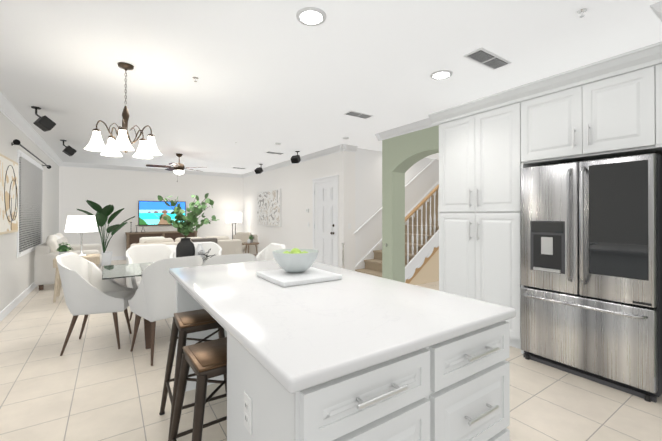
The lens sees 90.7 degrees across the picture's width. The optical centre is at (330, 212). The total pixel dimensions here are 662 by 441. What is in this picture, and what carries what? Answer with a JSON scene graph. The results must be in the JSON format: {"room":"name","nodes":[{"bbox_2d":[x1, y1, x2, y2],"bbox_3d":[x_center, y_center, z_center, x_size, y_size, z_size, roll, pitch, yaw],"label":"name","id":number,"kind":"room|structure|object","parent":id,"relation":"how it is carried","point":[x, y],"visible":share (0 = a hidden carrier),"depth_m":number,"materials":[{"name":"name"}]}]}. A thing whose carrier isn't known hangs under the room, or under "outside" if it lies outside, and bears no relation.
{"room":"kitchen","nodes":[
{"label":"kitchen","id":0,"kind":"room"},
{"bbox_2d":[0,111,58,311],"bbox_3d":[-3.331,-0.020,2.729,0.200,2.720,14.700,0,0,-34],"label":"wall","id":1,"kind":"structure","parent":0,"point":[16,277],"depth_m":4.99,"materials":[{"name":"white paint"}]},
{"bbox_2d":[0,154,17,234],"bbox_3d":[-4.121,-0.224,4.121,0.041,0.980,1.390,0,0,-34],"label":"art","id":2,"kind":"object","parent":1,"relation":"attached to","point":[8,195],"visible":1,"depth_m":4.24,"materials":[{"name":"fabric"}]},
{"bbox_2d":[0,282,37,321],"bbox_3d":[-3.242,1.286,2.785,0.014,0.110,14.300,0,0,-34],"label":"baseboard","id":3,"kind":"structure","parent":1,"relation":"attached to","point":[9,308],"depth_m":4.67,"materials":[{"name":"white wood"}]},
{"bbox_2d":[17,149,42,257],"bbox_3d":[-5.131,-0.134,5.617,0.042,1.590,2.000,0,0,-34],"label":"window blind","id":4,"kind":"object","parent":1,"relation":"attached to","point":[30,207],"visible":0.98,"depth_m":5.37,"materials":[{"name":"white plastic"}]},
{"bbox_2d":[12,139,50,168],"bbox_3d":[-5.044,-0.949,5.558,0.120,0.076,2.812,0,0,-34],"label":"curtain rod","id":5,"kind":"object","parent":1,"relation":"attached to","point":[16,142],"visible":0.98,"depth_m":4.88,"materials":[{"name":"black metal"}]},
{"bbox_2d":[0,92,63,166],"bbox_3d":[-3.209,-1.322,2.817,0.095,0.115,14.300,0,0,-34],"label":"crown molding","id":6,"kind":"structure","parent":1,"relation":"attached to","point":[11,113],"depth_m":5.01,"materials":[{"name":"white paint"}]},
{"bbox_2d":[59,166,243,256],"bbox_3d":[-5.098,0.009,10.285,5.330,2.720,0.200,0,0,-34],"label":"wall","id":7,"kind":"structure","parent":0,"point":[103,188],"depth_m":9.66,"materials":[{"name":"white paint"}]},
{"bbox_2d":[111,256,125,260],"bbox_3d":[-5.154,1.313,10.113,5.010,0.110,0.014,0,0,-34],"label":"baseboard","id":8,"kind":"structure","parent":7,"relation":"attached to","point":[115,257],"depth_m":9.45,"materials":[{"name":"white wood"}]},
{"bbox_2d":[64,162,241,177],"bbox_3d":[-5.144,-1.295,10.081,4.800,0.115,0.095,0,0,-34],"label":"crown molding","id":9,"kind":"structure","parent":7,"relation":"attached to","point":[66,164],"depth_m":9.72,"materials":[{"name":"white paint"}]},
{"bbox_2d":[138,201,185,225],"bbox_3d":[-5.180,0.013,10.075,1.300,0.740,0.048,0,0,-34],"label":"screen","id":10,"kind":"object","parent":7,"relation":"attached to","point":[148,211],"visible":0.75,"depth_m":9.93,"materials":[{"name":"blue"}]},
{"bbox_2d":[0,260,661,440],"bbox_3d":[0.460,1.400,5.285,9.350,0.100,14.700,0,0,-34],"label":"floor","id":11,"kind":"structure","parent":0,"point":[94,383],"depth_m":2.42,"materials":[{"name":"tile"}]},
{"bbox_2d":[53,254,99,302],"bbox_3d":[-4.066,1.023,5.252,0.570,0.657,0.464,0,0,-34],"label":"side table","id":12,"kind":"object","parent":11,"relation":"on","point":[94,259],"visible":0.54,"depth_m":5.13,"materials":[{"name":"beige wood"}]},
{"bbox_2d":[56,242,72,254],"bbox_3d":[-4.149,0.574,5.085,0.214,0.236,0.234,0,0,-34],"label":"plant","id":13,"kind":"object","parent":12,"relation":"on","point":[62,249],"visible":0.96,"depth_m":5.05,"materials":[{"name":"green plant"}]},
{"bbox_2d":[65,216,97,255],"bbox_3d":[-4.032,0.369,5.284,0.430,0.648,0.430,0,0,-34],"label":"table lamp","id":14,"kind":"object","parent":12,"relation":"on","point":[81,224],"visible":0.96,"depth_m":5.14,"materials":[{"name":"white fabric"}]},
{"bbox_2d":[56,252,134,355],"bbox_3d":[-2.390,0.877,3.359,0.580,0.937,0.552,0,0,-19],"label":"end chair","id":15,"kind":"object","parent":11,"relation":"on","point":[87,290],"visible":0.98,"depth_m":3.18,"materials":[{"name":"fabric"}]},
{"bbox_2d":[77,200,134,265],"bbox_3d":[-5.768,0.525,8.432,1.239,1.673,1.200,0,0,-34],"label":"plant","id":16,"kind":"object","parent":11,"relation":"on","point":[102,215],"visible":0.88,"depth_m":8.35,"materials":[{"name":"green plant"}]},
{"bbox_2d":[102,264,126,286],"bbox_3d":[-3.302,1.351,7.300,3.030,0.012,4.550,0,0,-34],"label":"rug","id":17,"kind":"object","parent":11,"relation":"on","point":[121,281],"visible":0.14,"depth_m":6.48,"materials":[{"name":"white fabric"}]},
{"bbox_2d":[34,233,101,289],"bbox_3d":[-5.168,0.876,6.553,0.940,0.934,1.750,0,0,-34],"label":"loveseat","id":18,"kind":"object","parent":17,"relation":"on","point":[46,253],"visible":0.58,"depth_m":5.71,"materials":[{"name":"fabric"}]},
{"bbox_2d":[126,245,176,287],"bbox_3d":[-2.875,0.936,5.460,0.800,0.805,0.800,0,0,44],"label":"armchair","id":19,"kind":"object","parent":17,"relation":"on","point":[173,247],"visible":0.02,"depth_m":5.34,"materials":[{"name":"fabric"}]},
{"bbox_2d":[130,236,241,254],"bbox_3d":[-3.030,0.905,6.872,2.100,0.878,0.995,0,0,-34],"label":"sofa","id":20,"kind":"object","parent":17,"relation":"on","point":[227,245],"visible":0.33,"depth_m":6.72,"materials":[{"name":"beige fabric"}]},
{"bbox_2d":[233,232,257,254],"bbox_3d":[-2.651,0.972,9.693,0.780,0.766,0.820,0,0,6],"label":"armchair","id":21,"kind":"object","parent":17,"relation":"on","point":[243,237],"visible":0.35,"depth_m":9.75,"materials":[{"name":"beige fabric"}]},
{"bbox_2d":[126,244,173,328],"bbox_3d":[-2.202,0.880,4.032,0.551,0.937,0.594,0,0,-34],"label":"chair","id":22,"kind":"object","parent":11,"relation":"on","point":[147,253],"visible":0.23,"depth_m":4.17,"materials":[{"name":"fabric"}]},
{"bbox_2d":[102,258,208,348],"bbox_3d":[-1.662,0.985,3.721,1.540,0.786,0.880,0,0,-34],"label":"dining table","id":23,"kind":"object","parent":11,"relation":"on","point":[122,271],"visible":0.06,"depth_m":3.33,"materials":[{"name":"clear glass"}]},
{"bbox_2d":[156,193,219,257],"bbox_3d":[-1.642,0.179,3.770,0.703,0.824,0.584,0,0,-34],"label":"vase","id":24,"kind":"object","parent":23,"relation":"on","point":[185,247],"visible":0.96,"depth_m":3.69,"materials":[{"name":"green plant"}]},
{"bbox_2d":[195,244,204,262],"bbox_3d":[-1.515,0.474,3.773,0.110,0.235,0.110,0,0,-34],"label":"bottle vase","id":25,"kind":"object","parent":23,"relation":"on","point":[199,247],"visible":0.69,"depth_m":3.74,"materials":[{"name":"ceramic"}]},
{"bbox_2d":[198,249,213,260],"bbox_3d":[-1.389,0.496,3.667,0.201,0.183,0.207,0,0,-34],"label":"ornament","id":26,"kind":"object","parent":23,"relation":"on","point":[206,255],"visible":0.79,"depth_m":3.67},
{"bbox_2d":[125,230,197,250],"bbox_3d":[-5.078,0.967,9.867,1.900,0.800,0.450,0,0,-34],"label":"console table","id":27,"kind":"object","parent":11,"relation":"on","point":[133,237],"visible":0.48,"depth_m":9.54,"materials":[{"name":"brown wood"}]},
{"bbox_2d":[128,256,202,365],"bbox_3d":[-1.606,0.877,3.189,0.619,0.937,0.662,0,0,-34],"label":"chair","id":28,"kind":"object","parent":11,"relation":"on","point":[153,300],"visible":0.73,"depth_m":2.94,"materials":[{"name":"fabric"}]},
{"bbox_2d":[159,309,226,440],"bbox_3d":[-0.828,0.999,2.112,0.477,0.679,0.477,0,0,-34],"label":"stool","id":29,"kind":"object","parent":11,"relation":"on","point":[184,324],"visible":0.46,"depth_m":2.04,"materials":[{"name":"brown metal"}]},
{"bbox_2d":[169,337,226,440],"bbox_3d":[-0.520,0.997,1.584,0.481,0.679,0.481,0,0,-34],"label":"stool","id":30,"kind":"object","parent":11,"relation":"on","point":[206,361],"visible":0.56,"depth_m":1.52,"materials":[{"name":"brown metal"}]},
{"bbox_2d":[192,242,221,257],"bbox_3d":[-1.688,0.881,4.379,0.552,0.937,0.591,0,0,-34],"label":"chair","id":31,"kind":"object","parent":11,"relation":"on","point":[215,248],"visible":0.06,"depth_m":4.63,"materials":[{"name":"fabric"}]},
{"bbox_2d":[201,253,256,265],"bbox_3d":[-1.128,0.878,3.454,0.552,0.937,0.591,0,0,-34],"label":"chair","id":32,"kind":"object","parent":11,"relation":"on","point":[229,258],"visible":0.1,"depth_m":3.21,"materials":[{"name":"fabric"}]},
{"bbox_2d":[226,213,241,238],"bbox_3d":[-3.217,0.681,10.829,0.510,1.380,0.510,0,0,-34],"label":"floor lamp","id":33,"kind":"object","parent":11,"relation":"on","point":[232,218],"visible":0.77,"depth_m":10.62,"materials":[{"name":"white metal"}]},
{"bbox_2d":[242,242,258,255],"bbox_3d":[-2.218,1.097,8.992,0.480,0.537,0.480,0,0,-34],"label":"round side table","id":34,"kind":"object","parent":11,"relation":"on","point":[253,243],"visible":0.67,"depth_m":8.86,"materials":[{"name":"brown wood"}]},
{"bbox_2d":[256,243,284,260],"bbox_3d":[-0.933,0.880,4.196,0.596,0.937,0.550,0,0,-34],"label":"end chair","id":35,"kind":"object","parent":11,"relation":"on","point":[265,253],"visible":0.08,"depth_m":4.42,"materials":[{"name":"fabric"}]},
{"bbox_2d":[342,243,343,268],"bbox_3d":[0.238,0.972,6.428,0.100,0.765,0.100,0,0,-34],"label":"gate post","id":36,"kind":"object","parent":11,"relation":"on","point":[343,255],"visible":0.48,"depth_m":6.41,"materials":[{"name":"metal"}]},
{"bbox_2d":[176,280,514,440],"bbox_3d":[-0.195,0.897,1.916,1.041,0.880,2.004,0,0,-34],"label":"kitchen island","id":37,"kind":"object","parent":11,"relation":"on","point":[457,388],"depth_m":1.11,"materials":[{"name":"wood"}]},
{"bbox_2d":[169,260,515,399],"bbox_3d":[-0.208,0.438,1.947,1.100,0.040,2.009,0,0,-34],"label":"island countertop","id":38,"kind":"structure","parent":37,"relation":"on","point":[299,335],"depth_m":1.32,"materials":[{"name":"white stone"}]},
{"bbox_2d":[256,267,341,286],"bbox_3d":[-0.213,0.402,2.101,0.405,0.030,0.410,0,0,-34],"label":"tray","id":39,"kind":"object","parent":38,"relation":"on","point":[284,278],"visible":0.85,"depth_m":2.00,"materials":[{"name":"ceramic"}]},
{"bbox_2d":[272,248,318,272],"bbox_3d":[-0.232,0.308,2.143,0.300,0.155,0.300,0,0,-34],"label":"ribbed bowl","id":40,"kind":"object","parent":39,"relation":"on","point":[295,260],"visible":1,"depth_m":2.05,"materials":[{"name":"ceramic"}]},
{"bbox_2d":[355,181,439,284],"bbox_3d":[2.253,-0.215,7.282,3.750,3.654,1.210,0,0,-34],"label":"stair","id":41,"kind":"structure","parent":11,"relation":"on","point":[422,241],"depth_m":6.49,"materials":[{"name":"carpet"}]},
{"bbox_2d":[436,93,535,353],"bbox_3d":[1.819,0.119,3.686,0.641,2.450,0.962,0,0,-34],"label":"tall cabinet","id":42,"kind":"object","parent":11,"relation":"on","point":[491,146],"depth_m":3.44,"materials":[{"name":"white wood"}]},
{"bbox_2d":[520,153,661,402],"bbox_3d":[2.274,0.456,2.834,0.793,1.770,0.910,0,0,-34],"label":"fridge","id":43,"kind":"object","parent":11,"relation":"on","point":[591,262],"visible":1,"depth_m":2.55,"materials":[{"name":"silver metal"}]},
{"bbox_2d":[0,0,661,173],"bbox_3d":[0.460,-1.420,5.296,9.350,0.100,14.700,0,0,-34],"label":"ceiling","id":44,"kind":"structure","parent":0,"point":[269,74],"depth_m":3.02,"materials":[{"name":"paint"}]},
{"bbox_2d":[31,106,55,131],"bbox_3d":[-3.809,-1.232,4.319,0.170,0.280,0.236,0,0,29],"label":"speaker","id":45,"kind":"object","parent":44,"relation":"attached to","point":[44,123],"visible":1,"depth_m":4.29,"materials":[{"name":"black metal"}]},
{"bbox_2d":[60,140,76,155],"bbox_3d":[-4.993,-1.225,6.207,0.170,0.280,0.235,0,0,40],"label":"speaker","id":46,"kind":"object","parent":44,"relation":"attached to","point":[69,150],"visible":1,"depth_m":6.17,"materials":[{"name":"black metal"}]},
{"bbox_2d":[84,62,161,158],"bbox_3d":[-1.916,-0.966,3.034,0.599,0.820,0.595,0,0,-34],"label":"chandelier","id":47,"kind":"object","parent":44,"relation":"hanging from","point":[145,150],"visible":1,"depth_m":3.03,"materials":[{"name":"white glass"}]},
{"bbox_2d":[146,153,200,181],"bbox_3d":[-3.548,-1.036,7.535,1.262,0.648,1.293,0,0,-34],"label":"ceiling fan","id":48,"kind":"object","parent":44,"relation":"hanging from","point":[178,168],"visible":1,"depth_m":7.46,"materials":[{"name":"brown metal"}]},
{"bbox_2d":[254,164,262,173],"bbox_3d":[-1.983,-1.215,9.041,0.170,0.280,0.236,0,0,31],"label":"speaker","id":49,"kind":"object","parent":44,"relation":"attached to","point":[258,170],"visible":1,"depth_m":8.98,"materials":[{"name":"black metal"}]},
{"bbox_2d":[265,151,284,154],"bbox_3d":[-1.268,-1.352,7.399,0.400,0.018,0.170,0,0,-34],"label":"ceiling vent","id":50,"kind":"object","parent":44,"relation":"in","point":[279,153],"visible":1,"depth_m":7.36,"materials":[{"name":"grey metal"}]},
{"bbox_2d":[290,151,300,162],"bbox_3d":[-0.766,-1.222,7.182,0.170,0.280,0.236,0,0,20],"label":"speaker","id":51,"kind":"object","parent":44,"relation":"attached to","point":[295,158],"visible":1,"depth_m":7.11,"materials":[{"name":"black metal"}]},
{"bbox_2d":[296,7,326,25],"bbox_3d":[-0.139,-1.375,2.297,0.216,0.011,0.216,0,0,-34],"label":"recessed light","id":52,"kind":"object","parent":44,"relation":"in","point":[311,16],"visible":1,"depth_m":2.28,"materials":[{"name":"white"}]},
{"bbox_2d":[344,110,373,118],"bbox_3d":[0.386,-1.363,4.558,0.400,0.018,0.170,0,0,-34],"label":"ceiling vent","id":53,"kind":"object","parent":44,"relation":"in","point":[358,114],"visible":1,"depth_m":4.52,"materials":[{"name":"grey metal"}]},
{"bbox_2d":[430,70,452,79],"bbox_3d":[1.098,-1.371,3.253,0.216,0.011,0.216,0,0,-34],"label":"recessed light","id":54,"kind":"object","parent":44,"relation":"in","point":[440,74],"visible":1,"depth_m":3.23,"materials":[{"name":"white"}]},
{"bbox_2d":[463,47,511,69],"bbox_3d":[1.405,-1.369,2.923,0.480,0.018,0.170,0,0,-34],"label":"ceiling vent","id":55,"kind":"object","parent":44,"relation":"in","point":[487,58],"visible":1,"depth_m":2.90,"materials":[{"name":"grey metal"}]},
{"bbox_2d":[577,8,586,17],"bbox_3d":[1.715,-1.361,2.233,0.058,0.039,0.058,0,0,41],"label":"sprinkler","id":56,"kind":"object","parent":44,"relation":"attached to","point":[581,11],"depth_m":2.23,"materials":[{"name":"white plastic"}]},
{"bbox_2d":[650,1,661,21],"bbox_3d":[2.481,-1.323,2.361,0.805,0.115,0.095,0,0,-34],"label":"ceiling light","id":57,"kind":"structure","parent":44,"relation":"attached to","point":[656,7],"depth_m":2.15,"materials":[{"name":"white"}]},
{"bbox_2d":[244,125,438,282],"bbox_3d":[1.044,-0.009,5.685,0.300,2.720,14.300,0,0,-34],"label":"wall","id":58,"kind":"structure","parent":0,"point":[294,183],"depth_m":6.70,"materials":[{"name":"white paint"}]},
{"bbox_2d":[257,189,280,226],"bbox_3d":[-1.853,-0.134,9.666,0.040,1.060,1.700,0,0,-34],"label":"art","id":59,"kind":"object","parent":58,"relation":"attached to","point":[268,207],"visible":1,"depth_m":9.55,"materials":[{"name":"fabric"}]},
{"bbox_2d":[242,144,346,177],"bbox_3d":[-1.428,-1.299,8.996,0.095,0.115,6.055,0,0,-34],"label":"crown molding","id":60,"kind":"structure","parent":58,"relation":"attached to","point":[342,147],"depth_m":7.67,"materials":[{"name":"white paint"}]},
{"bbox_2d":[312,175,338,266],"bbox_3d":[-0.161,0.289,7.120,0.082,2.135,1.020,0,0,-34],"label":"door","id":61,"kind":"structure","parent":58,"relation":"attached to","point":[325,217],"depth_m":7.08,"materials":[{"name":"white wood"}]},
{"bbox_2d":[346,144,357,151],"bbox_3d":[0.404,-1.307,6.637,0.300,0.115,0.095,0,0,-34],"label":"crown molding","id":62,"kind":"structure","parent":58,"relation":"attached to","point":[351,148],"depth_m":6.64,"materials":[{"name":"white paint"}]},
{"bbox_2d":[374,118,437,140],"bbox_3d":[2.838,-1.322,2.682,0.095,0.115,7.305,0,0,-34],"label":"crown molding","id":63,"kind":"structure","parent":58,"relation":"attached to","point":[425,123],"depth_m":5.15,"materials":[{"name":"white paint"}]},
{"bbox_2d":[355,148,438,265],"bbox_3d":[2.010,0.000,7.936,3.820,2.720,0.150,0,0,-34],"label":"wall","id":64,"kind":"structure","parent":0,"point":[368,188],"depth_m":7.11,"materials":[{"name":"white paint"}]},
{"bbox_2d":[354,158,435,233],"bbox_3d":[1.935,-0.790,7.754,3.575,2.486,0.080,0,0,-34],"label":"handrail","id":65,"kind":"object","parent":64,"relation":"attached to","point":[380,209],"visible":0.52,"depth_m":7.17,"materials":[{"name":"white wood"}]},
{"bbox_2d":[524,81,578,165],"bbox_3d":[2.233,-0.788,3.077,0.641,0.640,0.560,0,0,-34],"label":"upper cabinet","id":66,"kind":"object","parent":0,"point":[547,112],"depth_m":2.93,"materials":[{"name":"white wood"}]},
{"bbox_2d":[572,53,661,160],"bbox_3d":[2.488,-0.790,2.699,0.641,0.640,0.608,0,0,-34],"label":"upper cabinet","id":67,"kind":"object","parent":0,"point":[617,112],"depth_m":2.53,"materials":[{"name":"white wood"}]}
]}

